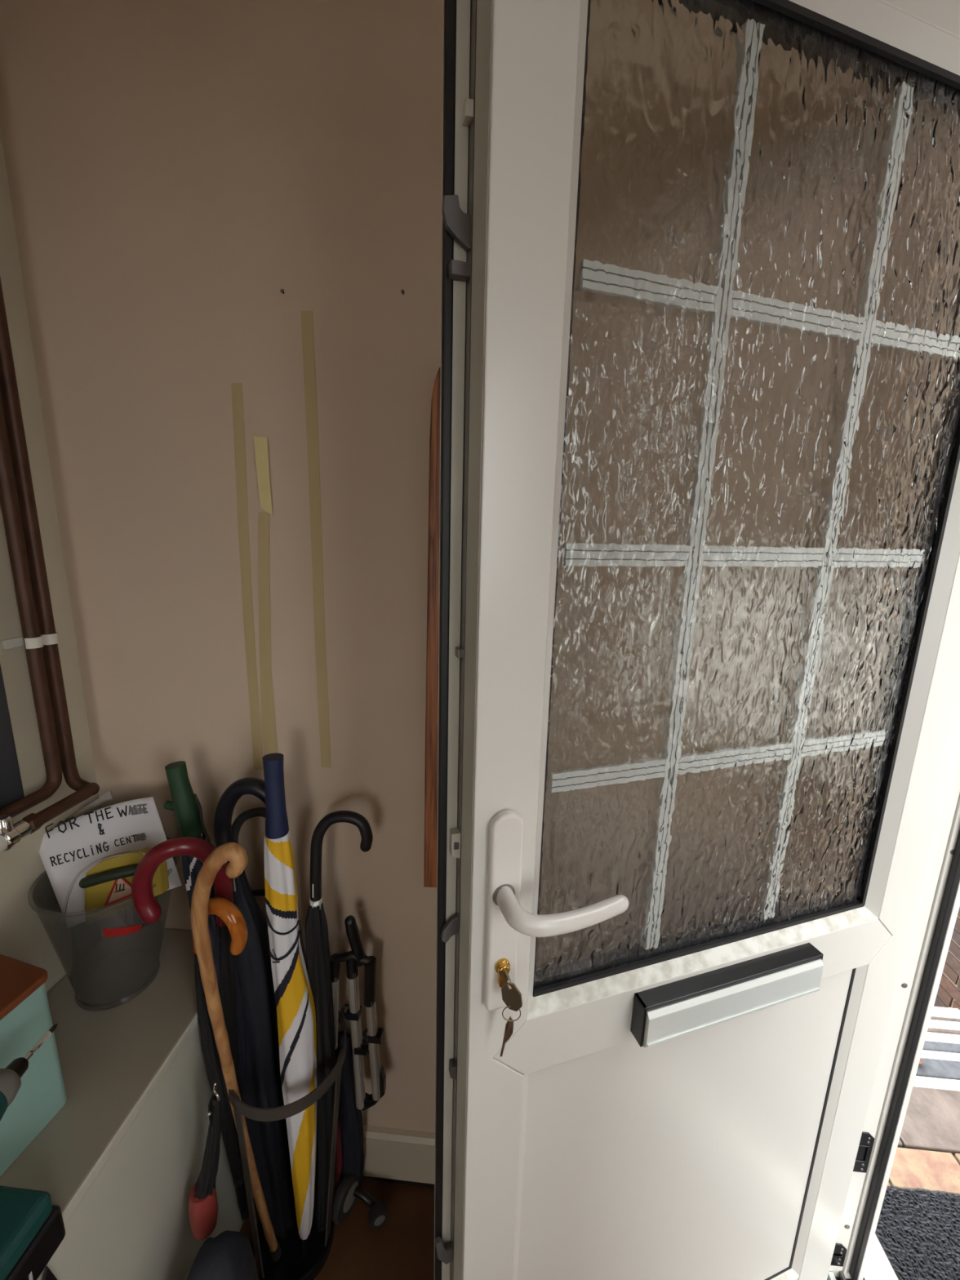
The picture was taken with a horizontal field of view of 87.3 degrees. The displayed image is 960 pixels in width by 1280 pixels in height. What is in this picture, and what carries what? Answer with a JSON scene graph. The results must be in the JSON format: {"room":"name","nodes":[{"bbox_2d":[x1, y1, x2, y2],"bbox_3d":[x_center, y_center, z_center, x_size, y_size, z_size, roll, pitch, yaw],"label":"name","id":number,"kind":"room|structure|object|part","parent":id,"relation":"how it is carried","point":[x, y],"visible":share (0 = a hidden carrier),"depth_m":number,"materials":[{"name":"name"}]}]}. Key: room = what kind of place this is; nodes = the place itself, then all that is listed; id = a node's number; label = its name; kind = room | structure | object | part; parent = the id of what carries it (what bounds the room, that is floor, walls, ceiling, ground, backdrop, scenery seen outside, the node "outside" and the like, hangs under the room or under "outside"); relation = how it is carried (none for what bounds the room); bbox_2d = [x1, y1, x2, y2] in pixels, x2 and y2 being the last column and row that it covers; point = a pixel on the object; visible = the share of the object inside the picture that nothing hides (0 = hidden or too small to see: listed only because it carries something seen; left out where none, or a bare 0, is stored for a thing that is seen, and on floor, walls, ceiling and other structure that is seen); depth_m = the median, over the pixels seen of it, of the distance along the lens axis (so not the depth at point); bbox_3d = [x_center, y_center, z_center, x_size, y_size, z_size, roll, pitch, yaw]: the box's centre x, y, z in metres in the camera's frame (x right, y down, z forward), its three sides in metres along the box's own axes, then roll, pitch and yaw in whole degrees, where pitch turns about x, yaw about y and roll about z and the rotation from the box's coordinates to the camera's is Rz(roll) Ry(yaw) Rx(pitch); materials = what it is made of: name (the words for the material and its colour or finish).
{"room":"entryway","nodes":[
{"label":"entryway","id":0,"kind":"room"},
{"bbox_2d":[0,128,117,993],"bbox_3d":[-0.969,0.479,-0.699,0.100,2.410,3.484,2,12,4],"label":"wall","id":1,"kind":"structure","parent":0,"point":[28,935],"depth_m":0.89,"materials":[{"name":"beige paint"}]},
{"bbox_2d":[0,664,24,808],"bbox_3d":[-0.803,-0.006,0.488,0.014,0.732,0.627,2,12,4],"label":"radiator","id":2,"kind":"object","parent":1,"relation":"attached to","point":[11,791],"visible":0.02,"depth_m":0.83,"materials":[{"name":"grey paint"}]},
{"bbox_2d":[0,631,58,649],"bbox_3d":[-0.766,0.001,0.865,0.039,0.018,0.076,2,12,4],"label":"clip","id":3,"kind":"object","parent":1,"relation":"attached to","point":[44,639],"visible":0.89,"depth_m":0.85,"materials":[{"name":"white plastic"}]},
{"bbox_2d":[0,392,62,817],"bbox_3d":[-0.761,-0.344,0.657,0.021,1.322,0.265,2,12,4],"label":"copper pipe","id":4,"kind":"object","parent":1,"relation":"attached to","point":[9,503],"visible":1,"depth_m":0.84,"materials":[{"name":"brown metal"}]},
{"bbox_2d":[0,276,99,823],"bbox_3d":[-0.731,-0.349,0.750,0.066,1.348,0.161,2,12,4],"label":"copper pipe","id":5,"kind":"object","parent":1,"relation":"attached to","point":[84,789],"visible":0.99,"depth_m":0.85,"materials":[{"name":"brown metal"}]},
{"bbox_2d":[0,813,44,852],"bbox_3d":[-0.736,0.304,0.748,0.034,0.054,0.164,2,12,4],"label":"radiator valve","id":6,"kind":"object","parent":5,"relation":"attached to","point":[11,834],"visible":1,"depth_m":0.78,"materials":[{"name":"silver metal"}]},
{"bbox_2d":[0,0,443,1133],"bbox_3d":[-0.006,0.138,0.998,1.746,2.410,0.120,2,12,4],"label":"wall","id":7,"kind":"structure","parent":0,"point":[174,167],"depth_m":0.85,"materials":[{"name":"beige paint"}]},
{"bbox_2d":[231,382,262,769],"bbox_3d":[-0.424,-0.088,0.921,0.030,0.705,0.001,2,12,4],"label":"tape","id":8,"kind":"object","parent":7,"relation":"attached to","point":[237,388],"visible":1,"depth_m":0.91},
{"bbox_2d":[253,435,272,515],"bbox_3d":[-0.375,-0.283,0.871,0.025,0.131,0.001,2,12,4],"label":"tape","id":9,"kind":"object","parent":7,"relation":"attached to","point":[260,444],"visible":1,"depth_m":0.87,"materials":[{"name":"beige paper"}]},
{"bbox_2d":[257,511,278,755],"bbox_3d":[-0.398,0.004,0.938,0.042,0.471,0.001,2,12,4],"label":"tape","id":10,"kind":"object","parent":7,"relation":"attached to","point":[269,743],"visible":0.87,"depth_m":0.94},
{"bbox_2d":[300,310,331,767],"bbox_3d":[-0.291,-0.142,0.899,0.022,0.800,0.001,2,12,4],"label":"tape","id":11,"kind":"object","parent":7,"relation":"attached to","point":[307,320],"visible":1,"depth_m":0.89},
{"bbox_2d":[362,1124,435,1184],"bbox_3d":[-0.060,1.199,1.159,1.501,0.130,0.016,2,12,4],"label":"baseboard","id":12,"kind":"structure","parent":7,"relation":"attached to","point":[394,1153],"depth_m":1.16,"materials":[{"name":"beige paint"}]},
{"bbox_2d":[363,1175,434,1187],"bbox_3d":[-0.062,1.271,1.176,1.501,0.018,0.012,2,12,4],"label":"trim","id":13,"kind":"structure","parent":7,"relation":"attached to","point":[371,1178],"depth_m":1.18,"materials":[{"name":"black"}]},
{"bbox_2d":[423,366,440,887],"bbox_3d":[-0.061,0.023,0.897,0.075,0.946,0.022,2,12,4],"label":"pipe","id":14,"kind":"object","parent":7,"relation":"attached to","point":[432,655],"visible":0.46,"depth_m":0.89,"materials":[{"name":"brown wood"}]},
{"bbox_2d":[826,1234,897,1279],"bbox_3d":[0.743,1.444,0.650,0.193,0.120,1.025,2,12,4],"label":"trim","id":15,"kind":"structure","parent":7,"relation":"attached to","point":[878,1267],"depth_m":1.06,"materials":[{"name":"white plastic"}]},
{"bbox_3d":[0.791,1.462,0.650,0.095,0.088,1.025,2,12,4],"label":"sill","id":16,"kind":"part","parent":15,"relation":"part of","materials":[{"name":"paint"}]},
{"bbox_2d":[239,1179,434,1279],"bbox_3d":[-0.243,1.653,-0.457,1.606,0.050,3.584,2,12,4],"label":"floor","id":17,"kind":"structure","parent":0,"point":[402,1248],"depth_m":1.09,"materials":[{"name":"brown wood"}]},
{"bbox_2d":[0,924,253,1279],"bbox_3d":[-0.733,1.157,0.144,0.303,0.643,2.084,2,12,4],"label":"ledge","id":18,"kind":"object","parent":17,"relation":"on","point":[122,1158],"visible":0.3,"depth_m":0.83,"materials":[{"name":"laminate"}]},
{"bbox_2d":[0,1023,65,1279],"bbox_3d":[-0.558,0.676,0.588,0.106,0.314,0.253,2,12,4],"label":"cordless drill","id":19,"kind":"object","parent":18,"relation":"on","point":[32,1228],"visible":1,"depth_m":0.58,"materials":[{"name":"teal plastic"}]},
{"bbox_3d":[-0.582,0.558,0.525,0.059,0.058,0.143,2,12,4],"label":"motor","id":20,"kind":"part","parent":19,"relation":"part of","materials":[{"name":"teal plastic"}]},
{"bbox_2d":[28,1271,32,1279],"bbox_3d":[-0.511,0.729,0.539,0.001,0.014,0.068,2,12,4],"label":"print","id":21,"kind":"object","parent":19,"relation":"attached to","point":[30,1276],"depth_m":0.57},
{"bbox_2d":[0,954,66,1176],"bbox_3d":[-0.703,0.592,0.694,0.170,0.230,0.142,5,13,15],"label":"storage box","id":22,"kind":"object","parent":18,"relation":"on","point":[25,1017],"visible":0.91,"depth_m":0.70,"materials":[{"name":"paint"}]},
{"bbox_3d":[-0.700,0.485,0.671,0.170,0.012,0.142,5,13,15],"label":"tin lid","id":23,"kind":"part","parent":22,"relation":"part of","materials":[{"name":"wood"}]},
{"bbox_2d":[102,924,142,937],"bbox_3d":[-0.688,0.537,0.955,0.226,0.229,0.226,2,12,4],"label":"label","id":24,"kind":"object","parent":18,"relation":"on","point":[113,932],"visible":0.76,"depth_m":0.87,"materials":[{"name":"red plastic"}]},
{"bbox_2d":[49,790,115,920],"bbox_3d":[-0.758,0.409,0.968,0.162,0.214,0.054,-5,14,-28],"label":"plastic sleeve","id":25,"kind":"object","parent":24,"relation":"in","point":[106,799],"visible":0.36,"depth_m":0.98,"materials":[{"name":"white"}]},
{"bbox_2d":[39,796,182,928],"bbox_3d":[-0.683,0.404,0.929,0.250,0.199,0.084,-2,13,-16],"label":"paper notice","id":26,"kind":"object","parent":24,"relation":"in","point":[66,849],"visible":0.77,"depth_m":0.93,"materials":[{"name":"white paper"}]},
{"bbox_2d":[61,847,169,924],"bbox_3d":[-0.648,0.437,0.886,0.172,0.146,0.035,0,12,-8],"label":"case","id":27,"kind":"object","parent":24,"relation":"in","point":[107,886],"visible":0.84,"depth_m":0.89,"materials":[{"name":"yellow"}]},
{"bbox_3d":[-0.600,1.175,0.128,0.024,0.621,2.067,2,12,4],"label":"panel","id":28,"kind":"part","parent":18,"relation":"part of","materials":[{"name":"white paint"}]},
{"bbox_2d":[185,1230,258,1279],"bbox_3d":[-0.427,1.149,0.835,0.160,0.382,0.187,2,12,4],"label":"fabric bag","id":29,"kind":"object","parent":17,"relation":"on","point":[228,1255],"visible":1,"depth_m":0.80,"materials":[{"name":"black fabric"}]},
{"bbox_2d":[226,1010,346,1279],"bbox_3d":[-0.383,1.044,1.041,0.222,0.503,0.222,2,12,4],"label":"umbrella stand","id":30,"kind":"object","parent":17,"relation":"on","point":[291,1265],"visible":0.53,"depth_m":1.02,"materials":[{"name":"grey metal"}]},
{"bbox_2d":[131,835,248,1220],"bbox_3d":[-0.514,0.773,0.934,0.147,0.917,0.048,-5,14,-28],"label":"umbrella","id":31,"kind":"object","parent":30,"relation":"in","point":[146,906],"visible":0.66,"depth_m":0.87,"materials":[{"name":"red"}]},
{"bbox_3d":[-0.505,0.419,0.857,0.147,0.192,0.046,-5,14,-27],"label":"handle","id":32,"kind":"part","parent":31,"relation":"part of","materials":[{"name":"red plastic"}]},
{"bbox_2d":[163,760,246,1208],"bbox_3d":[-0.519,0.718,0.989,0.161,0.992,0.060,11,15,38],"label":"umbrella","id":33,"kind":"object","parent":30,"relation":"in","point":[186,806],"visible":0.33,"depth_m":0.92,"materials":[{"name":"green"}]},
{"bbox_3d":[-0.544,0.294,0.927,0.055,0.140,0.041,2,12,4],"label":"handle","id":34,"kind":"part","parent":33,"relation":"part of","materials":[{"name":"green plastic"}]},
{"bbox_2d":[188,1082,221,1239],"bbox_3d":[-0.459,0.874,0.850,0.082,0.341,0.044,2,12,4],"label":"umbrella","id":35,"kind":"object","parent":30,"relation":"hanging from","point":[202,1204],"visible":1,"depth_m":0.85,"materials":[{"name":"black fabric"}]},
{"bbox_3d":[-0.434,0.763,0.819,0.024,0.098,0.008,5,13,18],"label":"wrist cord","id":36,"kind":"part","parent":35,"relation":"part of","materials":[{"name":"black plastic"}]},
{"bbox_2d":[191,897,248,1187],"bbox_3d":[-0.456,0.752,0.912,0.118,0.652,0.041,6,13,19],"label":"umbrella","id":37,"kind":"object","parent":30,"relation":"in","point":[230,914],"visible":0.71,"depth_m":0.90,"materials":[{"name":"black fabric"}]},
{"bbox_3d":[-0.449,0.493,0.859,0.118,0.122,0.028,5,13,17],"label":"handle","id":38,"kind":"part","parent":37,"relation":"part of","materials":[{"name":"orange wood"}]},
{"bbox_2d":[190,841,281,1262],"bbox_3d":[-0.424,0.801,0.917,0.103,1.009,0.086,2,12,4],"label":"cane","id":39,"kind":"object","parent":30,"relation":"in","point":[233,852],"visible":0.94,"depth_m":0.84,"materials":[{"name":"brown wood"}]},
{"bbox_2d":[213,777,294,1239],"bbox_3d":[-0.441,0.795,1.021,0.127,1.116,0.112,-7,15,-35],"label":"umbrella","id":40,"kind":"object","parent":30,"relation":"in","point":[261,1087],"visible":0.6,"depth_m":0.98,"materials":[{"name":"black fabric"}]},
{"bbox_3d":[-0.423,0.329,0.923,0.137,0.162,0.034,2,12,4],"label":"handle","id":41,"kind":"part","parent":40,"relation":"part of","materials":[{"name":"black plastic"}]},
{"bbox_2d":[262,752,316,1258],"bbox_3d":[-0.353,0.759,0.959,0.080,1.137,0.071,2,12,4],"label":"umbrella","id":42,"kind":"object","parent":30,"relation":"in","point":[295,1002],"visible":0.99,"depth_m":0.92,"materials":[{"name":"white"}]},
{"bbox_3d":[-0.354,0.272,0.870,0.039,0.148,0.041,2,12,4],"label":"handle","id":43,"kind":"part","parent":42,"relation":"part of","materials":[{"name":"blue plastic"}]},
{"bbox_2d":[250,1198,334,1279],"bbox_3d":[-0.400,1.281,1.081,0.168,0.022,0.168,2,12,4],"label":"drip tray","id":44,"kind":"object","parent":30,"relation":"on","point":[291,1265],"depth_m":1.06,"materials":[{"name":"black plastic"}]},
{"bbox_2d":[305,810,373,1232],"bbox_3d":[-0.274,0.790,0.993,0.134,0.979,0.058,2,12,4],"label":"umbrella","id":45,"kind":"object","parent":30,"relation":"in","point":[317,951],"visible":0.86,"depth_m":0.96,"materials":[{"name":"black fabric"}]},
{"bbox_3d":[-0.256,0.403,0.925,0.120,0.194,0.026,2,12,4],"label":"handle","id":46,"kind":"part","parent":45,"relation":"part of","materials":[{"name":"black plastic"}]},
{"bbox_2d":[231,807,388,1229],"bbox_3d":[-0.347,0.805,1.040,0.320,0.968,0.098,2,12,4],"label":"luggage trolley","id":47,"kind":"object","parent":17,"relation":"on","point":[349,1175],"visible":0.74,"depth_m":1.10,"materials":[{"name":"black metal"}]},
{"bbox_3d":[-0.440,0.390,0.985,0.110,0.137,0.017,2,12,4],"label":"loop handle","id":48,"kind":"part","parent":47,"relation":"part of","materials":[{"name":"black plastic"}]},
{"bbox_2d":[329,915,386,1111],"bbox_3d":[-0.255,0.770,1.027,0.120,0.476,0.024,2,12,4],"label":"folding stool","id":49,"kind":"object","parent":47,"relation":"attached to","point":[356,957],"visible":0.97,"depth_m":1.02,"materials":[{"name":"silver metal"}]},
{"bbox_3d":[-0.300,0.761,1.030,0.030,0.175,0.021,2,12,4],"label":"leg","id":50,"kind":"part","parent":49,"relation":"part of","materials":[{"name":"silver metal"}]},
{"bbox_3d":[-0.244,0.589,0.988,0.040,0.104,0.023,2,12,4],"label":"carry handle","id":51,"kind":"part","parent":49,"relation":"part of","materials":[{"name":"black plastic"}]},
{"bbox_3d":[-0.254,0.827,1.040,0.030,0.336,0.021,2,12,4],"label":"leg","id":52,"kind":"part","parent":49,"relation":"part of","materials":[{"name":"silver metal"}]},
{"bbox_3d":[-0.220,0.847,1.041,0.030,0.241,0.021,2,12,4],"label":"leg","id":53,"kind":"part","parent":49,"relation":"part of","materials":[{"name":"silver metal"}]},
{"bbox_3d":[-0.267,1.244,1.127,0.102,0.044,0.019,5,13,16],"label":"axle arm","id":54,"kind":"part","parent":47,"relation":"part of","materials":[{"name":"black plastic"}]},
{"bbox_2d":[933,906,959,1009],"bbox_3d":[2.830,-0.213,2.982,0.207,4.900,9.650,2,12,4],"label":"wall","id":55,"kind":"structure","parent":0,"point":[948,995],"depth_m":2.81,"materials":[{"name":"brick"}]},
{"bbox_3d":[0.649,0.545,-0.816,0.145,2.410,3.484,2,12,4],"label":"wall","id":56,"kind":"structure","parent":0,"visible":0},
{"bbox_2d":[434,0,959,1279],"bbox_3d":[0.331,0.302,0.664,0.771,2.037,0.145,-2,13,-17],"label":"door","id":57,"kind":"structure","parent":56,"relation":"in","point":[698,717],"depth_m":0.57,"materials":[{"name":"white plastic"}]},
{"bbox_3d":[-0.029,0.235,0.583,0.012,0.033,0.012,-2,13,-17],"label":"latch plate","id":58,"kind":"part","parent":57,"relation":"part of","materials":[{"name":"plastic"}]},
{"bbox_3d":[0.025,0.299,0.552,0.036,0.245,0.012,-2,13,-17],"label":"handle plate","id":59,"kind":"part","parent":57,"relation":"part of","materials":[{"name":"white paint"}]},
{"bbox_2d":[500,970,522,1056],"bbox_3d":[0.030,0.415,0.551,0.016,0.108,0.030,-10,16,-42],"label":"keys","id":60,"kind":"object","parent":57,"relation":"attached to","point":[511,995],"visible":1,"depth_m":0.54,"materials":[{"name":"silver metal"}]},
{"bbox_3d":[0.089,0.280,0.533,0.138,0.032,0.057,-2,13,-17],"label":"lever handle","id":61,"kind":"part","parent":57,"relation":"part of","materials":[{"name":"white paint"}]},
{"bbox_3d":[0.317,0.851,0.811,0.582,0.699,0.044,-2,13,-17],"label":"panel","id":62,"kind":"part","parent":57,"relation":"part of","materials":[{"name":"white plastic"}]},
{"bbox_3d":[0.326,0.478,0.731,0.670,0.084,0.066,-2,13,-17],"label":"rail","id":63,"kind":"part","parent":57,"relation":"part of","materials":[{"name":"white plastic"}]},
{"bbox_3d":[0.344,0.482,0.692,0.299,0.060,0.024,-2,13,-17],"label":"letterplate frame","id":64,"kind":"part","parent":57,"relation":"part of","materials":[{"name":"black plastic"}]},
{"bbox_3d":[0.343,-0.082,0.600,0.560,1.037,0.004,-2,13,-17],"label":"glass pane","id":65,"kind":"part","parent":57,"relation":"part of","materials":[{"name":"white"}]},
{"bbox_3d":[0.354,-0.652,0.488,0.588,0.097,0.066,-2,13,-17],"label":"rail","id":66,"kind":"part","parent":57,"relation":"part of","materials":[{"name":"white plastic"}]},
{"bbox_2d":[829,723,959,1279],"bbox_3d":[0.720,0.356,0.400,0.097,2.170,0.975,2,12,4],"label":"trim","id":67,"kind":"structure","parent":56,"relation":"attached to","point":[938,903],"depth_m":0.90,"materials":[{"name":"white plastic"}]},
{"label":"outside","id":68,"kind":"structure","parent":0,"visible":0},
{"bbox_3d":[1.927,2.758,0.432,28.000,0.240,32.000,2,12,4],"label":"ground","id":69,"kind":"structure","parent":68,"visible":0},
{"bbox_2d":[875,1006,959,1279],"bbox_3d":[1.580,2.069,0.668,1.700,1.052,4.185,2,12,4],"label":"paving","id":70,"kind":"structure","parent":69,"relation":"on","point":[927,1155],"depth_m":1.43,"materials":[{"name":"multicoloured stone"}]},
{"bbox_2d":[875,1184,959,1279],"bbox_3d":[1.371,1.502,0.755,0.954,0.020,1.024,2,12,4],"label":"doormat","id":71,"kind":"object","parent":70,"relation":"on","point":[918,1233],"visible":0.87,"depth_m":1.19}
]}

